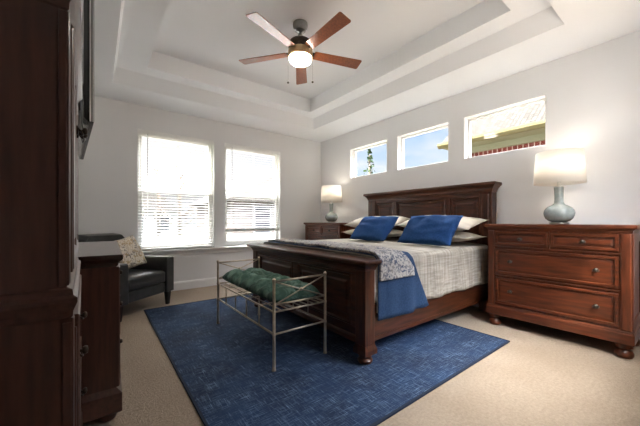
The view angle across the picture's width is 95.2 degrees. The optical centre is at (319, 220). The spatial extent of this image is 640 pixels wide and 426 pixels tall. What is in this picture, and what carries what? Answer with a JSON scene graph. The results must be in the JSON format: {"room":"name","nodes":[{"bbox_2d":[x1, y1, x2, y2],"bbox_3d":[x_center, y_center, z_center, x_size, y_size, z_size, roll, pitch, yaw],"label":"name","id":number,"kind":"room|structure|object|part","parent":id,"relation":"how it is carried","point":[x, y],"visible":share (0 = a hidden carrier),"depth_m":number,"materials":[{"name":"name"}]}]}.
{"room":"bedroom","nodes":[
{"label":"bedroom","id":0,"kind":"room"},
{"bbox_2d":[78,96,320,281],"bbox_3d":[-1.690,-0.500,4.881,4.480,3.100,0.150,0,0,-37],"label":"wall","id":1,"kind":"structure","parent":0,"point":[107,172],"depth_m":4.48,"materials":[{"name":"paint"}]},
{"bbox_2d":[137,130,212,250],"bbox_3d":[-2.210,-0.438,4.522,1.066,1.735,0.060,0,0,-37],"label":"window","id":2,"kind":"structure","parent":1,"relation":"in","point":[139,140],"depth_m":4.44,"materials":[{"name":"plastic"}]},
{"bbox_3d":[-2.217,-0.843,4.532,0.996,0.845,0.024,0,0,-37],"label":"sash","id":3,"kind":"part","parent":2,"relation":"part of","materials":[{"name":"plastic"}]},
{"bbox_3d":[-2.201,-0.040,4.511,0.996,0.850,0.024,0,0,-37],"label":"sash","id":4,"kind":"part","parent":2,"relation":"part of","materials":[{"name":"plastic"}]},
{"bbox_2d":[138,129,213,249],"bbox_3d":[-2.161,-0.444,4.458,1.054,1.717,0.076,0,0,-37],"label":"window blind","id":5,"kind":"object","parent":2,"relation":"attached to","point":[140,131],"visible":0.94,"depth_m":4.43,"materials":[{"name":"white plastic"}]},
{"bbox_3d":[-2.167,0.405,4.466,1.046,0.020,0.052,0,0,-37],"label":"rail","id":6,"kind":"part","parent":5,"relation":"part of","materials":[{"name":"white plastic"}]},
{"bbox_2d":[142,245,252,255],"bbox_3d":[-1.664,0.477,4.822,2.390,0.095,0.175,0,0,-37],"label":"trim","id":7,"kind":"structure","parent":1,"relation":"attached to","point":[205,250],"depth_m":4.56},
{"bbox_2d":[172,277,229,290],"bbox_3d":[-1.640,0.985,4.816,4.180,0.130,0.015,0,0,-37],"label":"baseboard","id":8,"kind":"structure","parent":1,"relation":"attached to","point":[189,284],"depth_m":4.58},
{"bbox_2d":[225,147,277,245],"bbox_3d":[-1.230,-0.438,5.270,1.057,1.735,0.060,0,0,-37],"label":"window","id":9,"kind":"structure","parent":1,"relation":"in","point":[236,242],"depth_m":5.29,"materials":[{"name":"plastic"}]},
{"bbox_3d":[-1.238,-0.843,5.280,0.987,0.845,0.024,0,0,-37],"label":"sash","id":10,"kind":"part","parent":9,"relation":"part of","materials":[{"name":"plastic"}]},
{"bbox_3d":[-1.222,-0.040,5.259,0.987,0.850,0.024,0,0,-37],"label":"sash","id":11,"kind":"part","parent":9,"relation":"part of","materials":[{"name":"plastic"}]},
{"bbox_2d":[225,143,279,231],"bbox_3d":[-1.181,-0.560,5.206,1.045,1.484,0.076,0,0,-37],"label":"window blind","id":12,"kind":"object","parent":9,"relation":"attached to","point":[226,144],"visible":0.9,"depth_m":5.18,"materials":[{"name":"white plastic"}]},
{"bbox_3d":[-1.187,0.172,5.214,1.037,0.020,0.052,0,0,-37],"label":"rail","id":13,"kind":"part","parent":12,"relation":"part of","materials":[{"name":"white plastic"}]},
{"bbox_2d":[81,0,639,141],"bbox_3d":[-0.185,-1.870,2.910,4.180,0.460,4.810,0,0,-37],"label":"ceiling","id":14,"kind":"structure","parent":0,"point":[179,56],"depth_m":3.17,"materials":[{"name":"paint"}]},
{"bbox_2d":[239,12,361,84],"bbox_3d":[-0.170,-1.694,2.928,1.308,0.606,1.252,0,0,-37],"label":"ceiling fan","id":15,"kind":"object","parent":14,"relation":"hanging from","point":[300,54],"visible":1,"depth_m":2.87,"materials":[{"name":"brown wood"}]},
{"bbox_3d":[-0.592,-1.705,3.072,0.525,0.008,0.136,0,11,16],"label":"blade","id":16,"kind":"part","parent":15,"relation":"part of","materials":[{"name":"brown wood"}]},
{"bbox_3d":[-0.425,-1.705,2.623,0.136,0.008,0.525,13,7,33],"label":"blade","id":17,"kind":"part","parent":15,"relation":"part of","materials":[{"name":"brown wood"}]},
{"bbox_3d":[-0.216,-1.705,3.369,0.136,0.008,0.525,-11,0,-2],"label":"blade","id":18,"kind":"part","parent":15,"relation":"part of","materials":[{"name":"brown wood"}]},
{"bbox_3d":[0.054,-1.705,2.643,0.136,0.008,0.525,14,-9,-38],"label":"blade","id":19,"kind":"part","parent":15,"relation":"part of","materials":[{"name":"brown wood"}]},
{"bbox_3d":[0.183,-1.705,3.104,0.525,0.008,0.136,0,-11,-20],"label":"blade","id":20,"kind":"part","parent":15,"relation":"part of","materials":[{"name":"brown wood"}]},
{"bbox_2d":[82,283,639,425],"bbox_3d":[0.316,1.110,2.255,4.480,0.120,6.760,0,0,-37],"label":"floor","id":21,"kind":"structure","parent":0,"point":[544,376],"depth_m":1.90,"materials":[{"name":"beige carpet"}]},
{"bbox_2d":[0,0,87,425],"bbox_3d":[-1.011,0.220,0.940,0.414,1.660,0.870,0,0,-39],"label":"tall cabinet","id":22,"kind":"object","parent":21,"relation":"on","point":[41,316],"visible":1,"depth_m":0.69,"materials":[{"name":"brown wood"}]},
{"bbox_3d":[-1.020,0.201,0.932,0.391,0.076,0.854,0,0,-39],"label":"waist moulding","id":23,"kind":"part","parent":22,"relation":"part of","materials":[{"name":"brown wood"}]},
{"bbox_3d":[-1.017,-0.565,0.934,0.397,0.090,0.870,0,0,-39],"label":"crown moulding","id":24,"kind":"part","parent":22,"relation":"part of","materials":[{"name":"brown wood"}]},
{"bbox_3d":[-0.776,-0.193,0.895,0.042,0.645,0.357,0,0,-39],"label":"door","id":25,"kind":"part","parent":22,"relation":"part of","materials":[{"name":"brown wood"}]},
{"bbox_3d":[-0.882,0.395,1.043,0.046,0.300,0.730,0,0,-39],"label":"drawer","id":26,"kind":"part","parent":22,"relation":"part of","materials":[{"name":"brown wood"}]},
{"bbox_3d":[-1.004,-0.193,1.178,0.042,0.645,0.357,0,0,-39],"label":"door","id":27,"kind":"part","parent":22,"relation":"part of","materials":[{"name":"brown wood"}]},
{"bbox_3d":[-0.882,0.715,1.043,0.046,0.310,0.730,0,0,-39],"label":"drawer","id":28,"kind":"part","parent":22,"relation":"part of","materials":[{"name":"brown wood"}]},
{"bbox_3d":[-0.878,-0.319,1.081,0.031,0.035,0.045,0,0,-39],"label":"drawer pull","id":29,"kind":"part","parent":22,"relation":"part of","materials":[{"name":"brown metal"}]},
{"bbox_3d":[-0.845,-0.319,1.039,0.031,0.035,0.045,0,0,-39],"label":"drawer pull","id":30,"kind":"part","parent":22,"relation":"part of","materials":[{"name":"brown metal"}]},
{"bbox_3d":[-0.996,0.396,1.227,0.031,0.035,0.045,0,0,-39],"label":"drawer pull","id":31,"kind":"part","parent":22,"relation":"part of","materials":[{"name":"brown metal"}]},
{"bbox_3d":[-0.727,0.396,0.892,0.031,0.035,0.045,0,0,-39],"label":"drawer pull","id":32,"kind":"part","parent":22,"relation":"part of","materials":[{"name":"brown metal"}]},
{"bbox_3d":[-0.996,0.716,1.227,0.031,0.035,0.045,0,0,-39],"label":"drawer pull","id":33,"kind":"part","parent":22,"relation":"part of","materials":[{"name":"brown metal"}]},
{"bbox_2d":[77,241,122,423],"bbox_3d":[-1.613,0.613,1.903,0.525,0.874,1.276,0,0,-36],"label":"dresser","id":34,"kind":"object","parent":21,"relation":"on","point":[100,271],"visible":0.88,"depth_m":1.50,"materials":[{"name":"brown wood"}]},
{"bbox_2d":[78,233,173,321],"bbox_3d":[-2.376,0.603,3.454,0.852,0.895,0.800,0,0,13],"label":"armchair","id":35,"kind":"object","parent":21,"relation":"on","point":[156,276],"visible":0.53,"depth_m":3.44,"materials":[{"name":"black leather"}]},
{"bbox_3d":[-2.643,0.518,3.515,0.303,0.727,0.536,0,0,13],"label":"backrest","id":36,"kind":"part","parent":35,"relation":"part of","materials":[{"name":"black leather"}]},
{"bbox_3d":[-2.087,0.966,3.033,0.056,0.168,0.056,0,0,13],"label":"leg","id":37,"kind":"part","parent":35,"relation":"part of","materials":[{"name":"black wood"}]},
{"bbox_3d":[-2.409,0.666,3.115,0.765,0.437,0.125,0,0,13],"label":"arm","id":38,"kind":"part","parent":35,"relation":"part of","materials":[{"name":"black leather"}]},
{"bbox_2d":[116,235,146,268],"bbox_3d":[-2.314,0.388,3.501,0.222,0.429,0.456,0,0,13],"label":"throw pillow","id":39,"kind":"object","parent":35,"relation":"on","point":[133,255],"visible":0.63,"depth_m":3.49,"materials":[{"name":"beige fabric"}]},
{"bbox_3d":[-2.311,0.824,3.439,0.672,0.117,0.544,0,0,13],"label":"seat frame","id":40,"kind":"part","parent":35,"relation":"part of","materials":[{"name":"black leather"}]},
{"bbox_2d":[128,269,164,291],"bbox_3d":[-2.248,0.682,3.424,0.570,0.156,0.536,0,0,13],"label":"seat cushion","id":41,"kind":"object","parent":35,"relation":"on","point":[139,280],"depth_m":3.37,"materials":[{"name":"black leather"}]},
{"bbox_3d":[-2.258,0.666,3.773,0.765,0.437,0.125,0,0,13],"label":"arm","id":42,"kind":"part","parent":35,"relation":"part of","materials":[{"name":"black leather"}]},
{"bbox_3d":[-1.932,0.966,3.706,0.056,0.168,0.056,0,0,13],"label":"leg","id":43,"kind":"part","parent":35,"relation":"part of","materials":[{"name":"black wood"}]},
{"bbox_2d":[144,294,509,425],"bbox_3d":[-0.205,1.043,2.970,2.408,0.012,2.948,0,0,-37],"label":"area rug","id":44,"kind":"object","parent":21,"relation":"on","point":[224,368],"visible":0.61,"depth_m":2.13,"materials":[{"name":"blue carpet"}]},
{"bbox_2d":[216,257,326,371],"bbox_3d":[-0.496,0.716,2.626,0.480,0.641,1.205,0,0,-37],"label":"metal bench","id":45,"kind":"object","parent":44,"relation":"on","point":[324,274],"visible":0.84,"depth_m":2.25,"materials":[{"name":"grey metal"}]},
{"bbox_3d":[-1.031,0.716,2.956,0.030,0.641,0.030,0,0,-37],"label":"leg","id":46,"kind":"part","parent":45,"relation":"part of","materials":[{"name":"grey metal"}]},
{"bbox_3d":[-0.673,0.716,3.229,0.030,0.641,0.030,0,0,-37],"label":"leg","id":47,"kind":"part","parent":45,"relation":"part of","materials":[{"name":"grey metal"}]},
{"bbox_2d":[222,267,319,302],"bbox_3d":[-0.491,0.546,2.620,0.420,0.145,1.140,0,0,-37],"label":"bench cushion","id":48,"kind":"object","parent":45,"relation":"on","point":[258,281],"visible":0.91,"depth_m":2.37,"materials":[{"name":"green fabric"}]},
{"bbox_3d":[-0.318,0.716,2.022,0.030,0.641,0.030,0,0,-37],"label":"leg","id":49,"kind":"part","parent":45,"relation":"part of","materials":[{"name":"grey metal"}]},
{"bbox_3d":[0.040,0.716,2.295,0.030,0.641,0.030,0,0,-37],"label":"leg","id":50,"kind":"part","parent":45,"relation":"part of","materials":[{"name":"grey metal"}]},
{"bbox_2d":[304,222,355,239],"bbox_3d":[0.208,0.541,5.343,0.513,1.018,1.070,0,0,-37],"label":"dresser","id":51,"kind":"object","parent":21,"relation":"on","point":[322,230],"visible":0.27,"depth_m":5.10,"materials":[{"name":"brown wood"}]},
{"bbox_3d":[-0.099,0.170,5.391,0.046,0.130,0.425,0,0,-37],"label":"drawer","id":52,"kind":"part","parent":51,"relation":"part of","materials":[{"name":"brown wood"}]},
{"bbox_3d":[0.037,0.398,5.213,0.046,0.245,0.874,0,0,-37],"label":"drawer","id":53,"kind":"part","parent":51,"relation":"part of","materials":[{"name":"brown wood"}]},
{"bbox_3d":[0.174,0.170,5.035,0.046,0.130,0.425,0,0,-37],"label":"drawer","id":54,"kind":"part","parent":51,"relation":"part of","materials":[{"name":"brown wood"}]},
{"bbox_2d":[321,185,341,222],"bbox_3d":[0.210,-0.318,5.376,0.388,0.697,0.388,0,0,-37],"label":"table lamp","id":55,"kind":"object","parent":51,"relation":"on","point":[331,194],"visible":1,"depth_m":5.25,"materials":[{"name":"beige fabric"}]},
{"bbox_3d":[0.210,-0.493,5.376,0.388,0.294,0.388,0,0,-37],"label":"lamp shade","id":56,"kind":"part","parent":55,"relation":"part of","materials":[{"name":"white fabric"}]},
{"bbox_3d":[0.533,0.465,4.952,0.470,0.730,0.007,0,0,-37],"label":"frame","id":57,"kind":"part","parent":51,"relation":"part of","materials":[{"name":"brown wood"}]},
{"bbox_2d":[247,181,501,364],"bbox_3d":[0.588,0.304,3.466,2.228,1.492,2.008,0,0,-37],"label":"bed","id":58,"kind":"object","parent":21,"relation":"on","point":[351,279],"visible":0.56,"depth_m":2.70,"materials":[{"name":"brown wood"}]},
{"bbox_3d":[-0.747,0.623,3.557,0.100,0.555,0.100,0,0,-37],"label":"post","id":59,"kind":"part","parent":58,"relation":"part of","materials":[{"name":"brown wood"}]},
{"bbox_3d":[-0.747,0.931,3.557,0.124,0.067,0.124,0,0,-37],"label":"post","id":60,"kind":"part","parent":58,"relation":"part of","materials":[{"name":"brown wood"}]},
{"bbox_3d":[-0.483,0.590,3.159,0.034,0.386,0.749,0,0,-37],"label":"panel","id":61,"kind":"part","parent":58,"relation":"part of","materials":[{"name":"brown wood"}]},
{"bbox_3d":[-0.242,0.873,2.825,0.024,0.055,1.676,0,0,-37],"label":"moulding","id":62,"kind":"part","parent":58,"relation":"part of","materials":[{"name":"brown wood"}]},
{"bbox_3d":[-0.227,0.320,2.836,0.168,0.080,1.992,0,0,-37],"label":"crown moulding","id":63,"kind":"part","parent":58,"relation":"part of","materials":[{"name":"brown wood"}]},
{"bbox_3d":[0.612,0.449,3.462,1.965,0.343,1.836,0,0,-37],"label":"mattress","id":64,"kind":"part","parent":58,"relation":"part of","materials":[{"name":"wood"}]},
{"bbox_3d":[0.016,0.590,2.504,0.034,0.386,0.749,0,0,-37],"label":"panel","id":65,"kind":"part","parent":58,"relation":"part of","materials":[{"name":"brown wood"}]},
{"bbox_3d":[0.331,0.931,2.145,0.124,0.067,0.124,0,0,-37],"label":"post","id":66,"kind":"part","parent":58,"relation":"part of","materials":[{"name":"brown wood"}]},
{"bbox_3d":[0.331,0.623,2.145,0.100,0.555,0.100,0,0,-37],"label":"post","id":67,"kind":"part","parent":58,"relation":"part of","materials":[{"name":"brown wood"}]},
{"bbox_3d":[0.890,0.352,4.799,0.130,1.395,0.145,0,0,-37],"label":"post","id":68,"kind":"part","parent":58,"relation":"part of","materials":[{"name":"brown wood"}]},
{"bbox_2d":[264,238,487,312],"bbox_3d":[0.597,0.465,3.451,1.862,0.426,1.931,0,0,-37],"label":"bedspread","id":69,"kind":"object","parent":58,"relation":"on","point":[442,270],"visible":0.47,"depth_m":2.83,"materials":[{"name":"beige fabric"}]},
{"bbox_2d":[263,241,428,320],"bbox_3d":[0.105,0.488,3.075,0.668,0.494,1.956,0,0,-37],"label":"throw blanket","id":70,"kind":"object","parent":69,"relation":"on","point":[399,296],"visible":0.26,"depth_m":2.29,"materials":[{"name":"blue fabric"}]},
{"bbox_2d":[268,239,414,280],"bbox_3d":[0.016,0.326,3.005,0.393,0.229,1.955,0,0,-37],"label":"quilt","id":71,"kind":"object","parent":70,"relation":"on","point":[395,264],"visible":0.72,"depth_m":2.30,"materials":[{"name":"grey fabric"}]},
{"bbox_2d":[344,229,354,234],"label":"pillow","id":72,"kind":"object","parent":69,"relation":"on","point":[350,232],"depth_m":4.34,"materials":[{"name":"beige fabric"}]},
{"bbox_2d":[349,216,399,241],"bbox_3d":[0.673,0.092,3.698,0.305,0.310,0.604,0,0,-35],"label":"pillow","id":73,"kind":"object","parent":69,"relation":"on","point":[371,228],"visible":1,"depth_m":3.57,"materials":[{"name":"fabric"}]},
{"bbox_2d":[346,217,363,226],"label":"pillow","id":74,"kind":"object","parent":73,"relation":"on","point":[356,222],"depth_m":4.32,"materials":[{"name":"grey fabric"}]},
{"bbox_2d":[387,229,402,236],"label":"pillow","id":75,"kind":"object","parent":69,"relation":"on","point":[390,234],"depth_m":3.90,"materials":[{"name":"beige fabric"}]},
{"bbox_2d":[394,216,409,225],"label":"pillow","id":76,"kind":"object","parent":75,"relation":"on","point":[401,219],"depth_m":3.94,"materials":[{"name":"grey fabric"}]},
{"bbox_2d":[398,215,462,245],"bbox_3d":[1.154,0.091,3.103,0.309,0.314,0.603,0,0,-41],"label":"pillow","id":77,"kind":"object","parent":69,"relation":"on","point":[438,230],"visible":1,"depth_m":3.00,"materials":[{"name":"fabric"}]},
{"bbox_2d":[395,231,484,241],"bbox_3d":[1.384,0.170,3.460,0.500,0.128,0.940,0,1,-37],"label":"pillow","id":78,"kind":"object","parent":69,"relation":"on","point":[459,236],"visible":0.31,"depth_m":3.12,"materials":[{"name":"beige fabric"}]},
{"bbox_2d":[395,220,408,226],"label":"pillow","id":79,"kind":"object","parent":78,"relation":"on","point":[403,224],"depth_m":3.62,"materials":[{"name":"grey fabric"}]},
{"bbox_2d":[456,216,486,230],"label":"pillow","id":80,"kind":"object","parent":78,"relation":"on","point":[466,223],"depth_m":3.13,"materials":[{"name":"grey fabric"}]},
{"bbox_3d":[1.014,0.022,4.581,0.047,0.607,0.345,0,0,-37],"label":"panel","id":81,"kind":"part","parent":58,"relation":"part of","materials":[{"name":"brown wood"}]},
{"bbox_3d":[1.395,0.022,4.083,0.047,0.607,0.772,0,0,-37],"label":"panel","id":82,"kind":"part","parent":58,"relation":"part of","materials":[{"name":"brown wood"}]},
{"bbox_3d":[1.153,0.755,2.751,1.946,0.260,0.038,0,0,-37],"label":"rail","id":83,"kind":"part","parent":58,"relation":"part of","materials":[{"name":"brown wood"}]},
{"bbox_3d":[1.399,-0.389,4.086,0.186,0.107,2.008,0,0,-37],"label":"crown moulding","id":84,"kind":"part","parent":58,"relation":"part of","materials":[{"name":"brown wood"}]},
{"bbox_3d":[1.775,0.022,3.585,0.047,0.607,0.345,0,0,-37],"label":"panel","id":85,"kind":"part","parent":58,"relation":"part of","materials":[{"name":"brown wood"}]},
{"bbox_3d":[1.953,0.352,3.407,0.130,1.395,0.145,0,0,-37],"label":"post","id":86,"kind":"part","parent":58,"relation":"part of","materials":[{"name":"brown wood"}]},
{"bbox_2d":[484,224,639,358],"bbox_3d":[2.207,0.541,2.726,0.513,1.018,1.070,0,0,-37],"label":"dresser","id":87,"kind":"object","parent":21,"relation":"on","point":[583,279],"visible":1,"depth_m":2.48,"materials":[{"name":"brown wood"}]},
{"bbox_3d":[1.900,0.170,2.774,0.046,0.130,0.425,0,0,-37],"label":"drawer","id":88,"kind":"part","parent":87,"relation":"part of","materials":[{"name":"brown wood"}]},
{"bbox_3d":[2.036,0.688,2.596,0.046,0.255,0.874,0,0,-37],"label":"drawer","id":89,"kind":"part","parent":87,"relation":"part of","materials":[{"name":"brown wood"}]},
{"bbox_3d":[2.036,0.398,2.596,0.046,0.245,0.874,0,0,-37],"label":"drawer","id":90,"kind":"part","parent":87,"relation":"part of","materials":[{"name":"brown wood"}]},
{"bbox_2d":[533,148,586,223],"bbox_3d":[2.231,-0.318,2.730,0.388,0.697,0.388,0,0,-37],"label":"table lamp","id":91,"kind":"object","parent":87,"relation":"on","point":[557,168],"visible":0.96,"depth_m":2.63,"materials":[{"name":"white fabric"}]},
{"bbox_3d":[2.231,-0.493,2.730,0.388,0.294,0.388,0,0,-37],"label":"lamp shade","id":92,"kind":"part","parent":91,"relation":"part of","materials":[{"name":"white fabric"}]},
{"bbox_3d":[2.172,0.170,2.418,0.046,0.130,0.425,0,0,-37],"label":"drawer","id":93,"kind":"part","parent":87,"relation":"part of","materials":[{"name":"brown wood"}]},
{"bbox_3d":[2.533,0.465,2.335,0.470,0.730,0.007,0,0,-37],"label":"frame","id":94,"kind":"part","parent":87,"relation":"part of","materials":[{"name":"brown wood"}]},
{"bbox_2d":[321,30,639,224],"bbox_3d":[1.581,-0.500,4.165,0.150,3.100,4.960,0,0,-37],"label":"wall","id":95,"kind":"structure","parent":0,"point":[593,93],"depth_m":3.04,"materials":[{"name":"paint"}]},
{"bbox_2d":[350,139,386,178],"bbox_3d":[0.869,-1.050,5.082,0.139,0.544,0.872,0,0,-37],"label":"window","id":96,"kind":"structure","parent":95,"relation":"in","point":[353,152],"depth_m":5.38,"materials":[{"name":"plastic"}]},
{"bbox_2d":[397,121,448,170],"bbox_3d":[1.506,-1.050,4.248,0.139,0.544,0.849,0,0,-37],"label":"window","id":97,"kind":"structure","parent":95,"relation":"in","point":[400,138],"depth_m":4.40,"materials":[{"name":"plastic"}]},
{"bbox_2d":[463,93,546,159],"bbox_3d":[2.142,-1.050,3.416,0.139,0.544,0.867,0,0,-37],"label":"window","id":98,"kind":"structure","parent":95,"relation":"in","point":[467,120],"depth_m":3.47,"materials":[{"name":"plastic"}]},
{"bbox_3d":[-1.359,-0.500,0.881,0.150,3.100,6.610,0,0,-37],"label":"wall","id":99,"kind":"structure","parent":0,"visible":0},
{"bbox_2d":[78,0,93,159],"bbox_3d":[-1.741,-0.818,1.863,0.410,0.794,1.224,0,0,-41],"label":"television","id":100,"kind":"object","parent":99,"relation":"attached to","point":[86,105],"visible":0.34,"depth_m":1.53,"materials":[{"name":"plastic"}]},
{"bbox_3d":[-1.757,-0.865,1.849,0.368,0.400,0.440,0,0,-41],"label":"swing arm","id":101,"kind":"part","parent":100,"relation":"part of","materials":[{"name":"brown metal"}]},
{"bbox_3d":[-1.595,-0.865,1.990,0.017,0.692,1.224,0,0,-41],"label":"bezel trim","id":102,"kind":"part","parent":100,"relation":"part of","materials":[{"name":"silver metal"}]},
{"label":"outside","id":103,"kind":"structure","parent":0,"visible":0},
{"bbox_2d":[177,227,196,235],"bbox_3d":[-7.229,1.675,25.937,100.000,0.350,110.000,0,0,-37],"label":"ground","id":104,"kind":"structure","parent":103,"point":[194,232],"depth_m":41.37,"materials":[{"name":"white"}]},
{"bbox_2d":[142,178,148,217],"bbox_3d":[-8.118,-0.675,12.586,1.238,4.394,1.296,0,0,-37],"label":"bare tree","id":105,"kind":"object","parent":104,"relation":"on","point":[142,178],"visible":0.1,"depth_m":12.57,"materials":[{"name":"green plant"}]},
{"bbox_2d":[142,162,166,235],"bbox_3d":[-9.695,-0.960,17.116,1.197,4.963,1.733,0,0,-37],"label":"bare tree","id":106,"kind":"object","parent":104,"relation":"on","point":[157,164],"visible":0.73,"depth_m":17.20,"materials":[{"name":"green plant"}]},
{"bbox_2d":[142,192,183,243],"bbox_3d":[-13.441,-0.200,20.562,6.000,3.400,5.800,0,0,-37],"label":"house","id":107,"kind":"structure","parent":104,"relation":"on","point":[149,194],"depth_m":19.29,"materials":[{"name":"white"}]},
{"bbox_3d":[-10.463,0.150,19.629,0.640,0.940,0.020,0,0,-37],"label":"pane","id":108,"kind":"part","parent":107,"relation":"part of","materials":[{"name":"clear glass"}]},
{"bbox_2d":[159,154,197,235],"bbox_3d":[-6.905,-0.865,14.465,1.658,4.773,1.133,0,0,-4],"label":"bare tree","id":109,"kind":"object","parent":104,"relation":"on","point":[180,197],"visible":0.66,"depth_m":14.21,"materials":[{"name":"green plant"}]},
{"bbox_2d":[142,233,274,243],"bbox_3d":[-4.114,0.995,10.246,11.900,1.010,0.080,0,0,-37],"label":"picket fence","id":110,"kind":"object","parent":104,"relation":"on","point":[254,236],"visible":0.12,"depth_m":10.81,"materials":[{"name":"white"}]},
{"bbox_2d":[188,168,274,241],"bbox_3d":[-2.798,-0.800,17.336,8.000,4.600,6.650,0,0,-37],"label":"house","id":111,"kind":"structure","parent":104,"relation":"on","point":[270,172],"depth_m":13.51,"materials":[{"name":"brick"}]},
{"bbox_3d":[-2.670,-0.050,13.627,0.740,1.140,0.020,0,0,-37],"label":"pane","id":112,"kind":"part","parent":111,"relation":"part of","materials":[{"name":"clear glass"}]},
{"bbox_2d":[363,149,374,175],"bbox_3d":[3.086,-1.429,17.803,0.991,5.900,1.013,0,0,-37],"label":"young tree","id":113,"kind":"object","parent":104,"relation":"on","point":[369,157],"visible":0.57,"depth_m":17.73,"materials":[{"name":"green plant"}]},
{"bbox_2d":[437,102,544,156],"bbox_3d":[9.553,-2.000,5.862,8.500,7.000,10.520,0,0,-37],"label":"neighbor house","id":114,"kind":"structure","parent":104,"relation":"on","point":[524,127],"depth_m":6.53,"materials":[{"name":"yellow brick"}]}
]}

